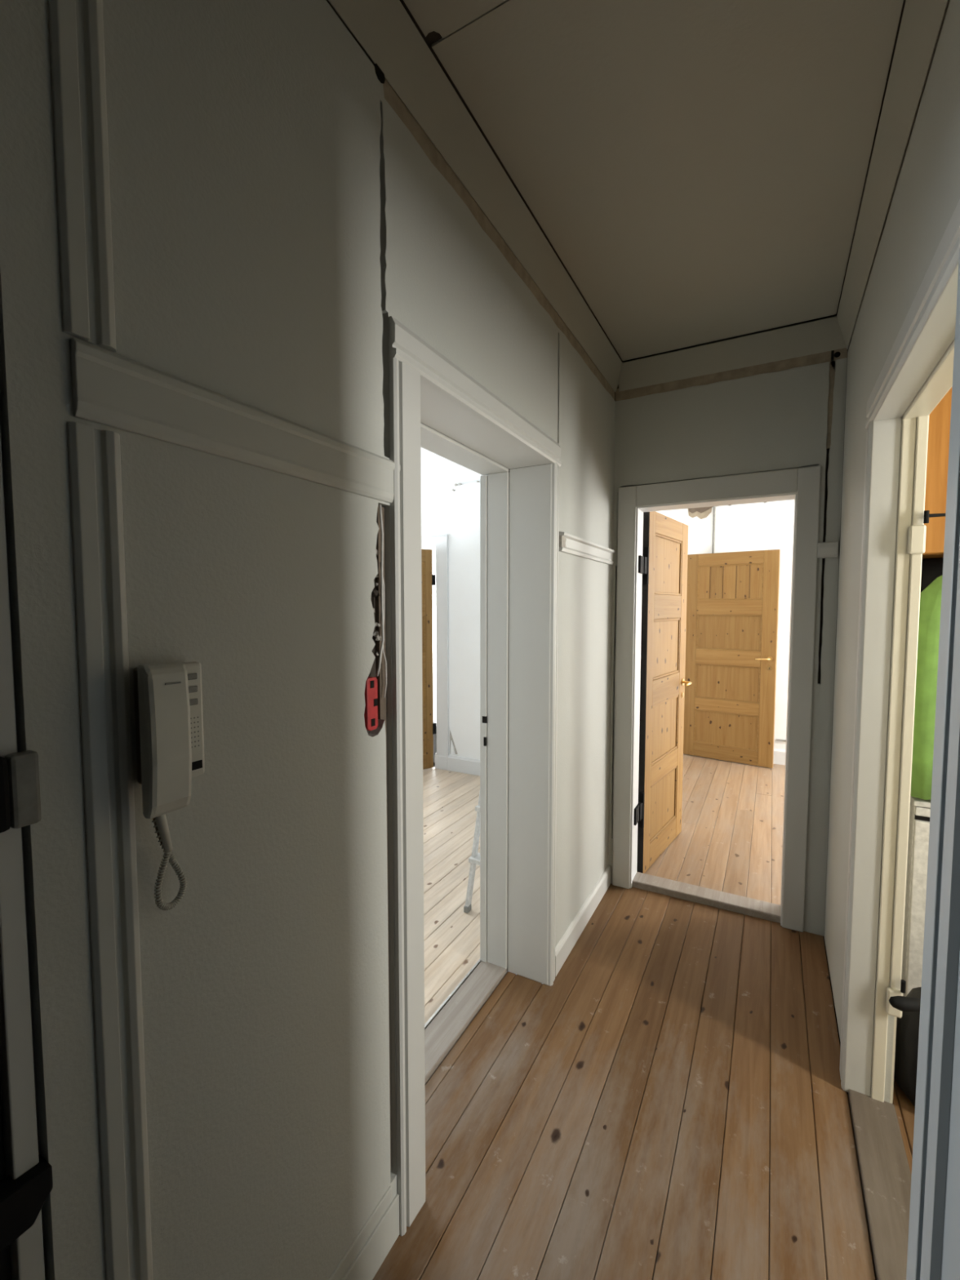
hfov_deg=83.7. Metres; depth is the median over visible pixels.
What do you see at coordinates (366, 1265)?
trim
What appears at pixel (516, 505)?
lining
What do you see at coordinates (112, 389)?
trim
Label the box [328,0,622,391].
trim
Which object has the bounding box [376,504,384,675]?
wire
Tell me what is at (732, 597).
door
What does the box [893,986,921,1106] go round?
trash can
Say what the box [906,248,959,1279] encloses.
door
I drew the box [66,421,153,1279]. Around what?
trim
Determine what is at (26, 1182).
door
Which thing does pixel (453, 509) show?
wall
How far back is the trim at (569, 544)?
2.34 m
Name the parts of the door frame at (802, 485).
casing, hinge plate, hinge plate, head casing, casing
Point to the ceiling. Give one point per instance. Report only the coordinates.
(697, 171)
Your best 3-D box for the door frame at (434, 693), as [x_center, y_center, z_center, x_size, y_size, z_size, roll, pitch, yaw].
[-0.854,-0.246,6.257,0.100,2.740,1.630,2,4,29]
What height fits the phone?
0.343 m
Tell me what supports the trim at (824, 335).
attached to the wall at (787, 414)
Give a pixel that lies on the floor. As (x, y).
(674, 1105)
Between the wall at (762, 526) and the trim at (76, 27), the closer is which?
the trim at (76, 27)
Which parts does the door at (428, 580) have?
panel, rail, panel moulding, panel, panel, rail, panel moulding, panel, rail, panel moulding, rail, panel moulding, rail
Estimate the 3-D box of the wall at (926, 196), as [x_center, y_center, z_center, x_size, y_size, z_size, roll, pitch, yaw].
[0.776,0.082,0.796,0.110,2.740,3.530,2,4,29]
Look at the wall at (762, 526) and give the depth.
5.13 m
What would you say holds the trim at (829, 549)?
attached to the wall at (787, 414)
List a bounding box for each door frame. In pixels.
[388,315,561,1235]
[421,533,448,770]
[612,466,820,932]
[839,199,959,1090]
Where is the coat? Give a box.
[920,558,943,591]
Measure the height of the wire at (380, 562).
0.301 m
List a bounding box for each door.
[0,430,53,1279]
[421,548,436,769]
[636,511,692,873]
[683,549,780,768]
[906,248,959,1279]
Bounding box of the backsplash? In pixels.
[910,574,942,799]
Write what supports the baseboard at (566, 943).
attached to the wall at (275, 200)
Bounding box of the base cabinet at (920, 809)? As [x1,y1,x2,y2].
[901,795,930,996]
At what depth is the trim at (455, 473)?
4.78 m
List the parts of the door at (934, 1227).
panel moulding, panel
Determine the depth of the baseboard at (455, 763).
4.88 m
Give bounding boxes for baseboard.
[435,752,479,775]
[555,865,611,977]
[773,749,786,764]
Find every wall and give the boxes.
[0,0,615,1279]
[421,479,479,759]
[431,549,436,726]
[608,338,851,936]
[655,499,794,750]
[824,0,959,1103]
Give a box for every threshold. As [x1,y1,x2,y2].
[424,959,507,1084]
[632,871,780,924]
[848,1088,911,1279]
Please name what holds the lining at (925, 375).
attached to the wall at (926, 196)
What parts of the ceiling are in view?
panel, panel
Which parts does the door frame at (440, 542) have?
head casing, casing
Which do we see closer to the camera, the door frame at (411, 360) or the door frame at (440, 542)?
the door frame at (411, 360)
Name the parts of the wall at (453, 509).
broken cornice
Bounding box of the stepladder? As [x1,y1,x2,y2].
[463,792,479,913]
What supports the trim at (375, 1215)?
attached to the wall at (275, 200)
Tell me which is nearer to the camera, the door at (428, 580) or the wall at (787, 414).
the wall at (787, 414)
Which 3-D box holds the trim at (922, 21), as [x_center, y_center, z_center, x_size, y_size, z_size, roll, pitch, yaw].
[0.708,-1.218,0.755,0.049,0.133,3.530,2,4,29]
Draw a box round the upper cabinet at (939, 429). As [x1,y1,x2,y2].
[922,386,952,559]
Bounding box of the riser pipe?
[711,506,715,553]
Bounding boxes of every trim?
[48,0,116,351]
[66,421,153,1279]
[70,337,395,502]
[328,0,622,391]
[328,1186,391,1279]
[342,1193,399,1279]
[421,465,483,487]
[559,531,614,564]
[618,315,846,391]
[817,542,838,557]
[836,0,949,349]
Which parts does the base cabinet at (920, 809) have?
drawer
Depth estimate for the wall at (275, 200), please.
0.88 m
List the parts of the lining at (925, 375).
hinge plate, hinge arm, hinge plate, hinge arm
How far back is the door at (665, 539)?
3.16 m
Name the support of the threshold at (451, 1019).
on the floor
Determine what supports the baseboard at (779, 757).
attached to the wall at (762, 526)
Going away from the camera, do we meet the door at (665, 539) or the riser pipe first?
the door at (665, 539)
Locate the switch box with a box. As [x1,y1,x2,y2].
[364,676,377,730]
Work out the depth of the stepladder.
2.68 m
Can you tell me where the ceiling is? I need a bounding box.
[400,0,906,471]
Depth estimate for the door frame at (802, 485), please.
2.52 m
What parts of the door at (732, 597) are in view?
rail, panel, panel moulding, rail, panel, panel moulding, rail, panel, panel moulding, rail, panel moulding, rail, handle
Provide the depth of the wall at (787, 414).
2.46 m
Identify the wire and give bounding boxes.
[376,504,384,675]
[379,561,386,697]
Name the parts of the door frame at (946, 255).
casing, head casing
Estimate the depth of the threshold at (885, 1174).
1.39 m
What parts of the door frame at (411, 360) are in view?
casing, head casing, casing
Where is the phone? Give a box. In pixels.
[133,661,204,911]
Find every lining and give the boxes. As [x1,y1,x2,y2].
[420,379,551,985]
[843,257,959,1102]
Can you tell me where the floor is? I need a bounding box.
[372,726,915,1279]
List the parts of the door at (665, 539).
rail, panel, panel moulding, rail, panel, panel moulding, rail, panel, panel moulding, panel, rail, panel moulding, rail, handle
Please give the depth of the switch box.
1.15 m
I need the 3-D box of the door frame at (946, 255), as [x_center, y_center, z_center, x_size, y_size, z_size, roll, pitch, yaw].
[0.944,0.355,1.252,0.017,2.140,1.000,2,4,29]
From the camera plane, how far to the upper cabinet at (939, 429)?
1.88 m
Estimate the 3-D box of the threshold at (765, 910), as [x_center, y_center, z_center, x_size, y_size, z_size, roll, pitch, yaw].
[1.152,1.329,2.768,0.710,0.054,0.115,2,4,29]
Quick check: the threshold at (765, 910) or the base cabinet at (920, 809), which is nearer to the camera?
the base cabinet at (920, 809)
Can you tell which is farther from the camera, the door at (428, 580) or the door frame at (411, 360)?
the door at (428, 580)

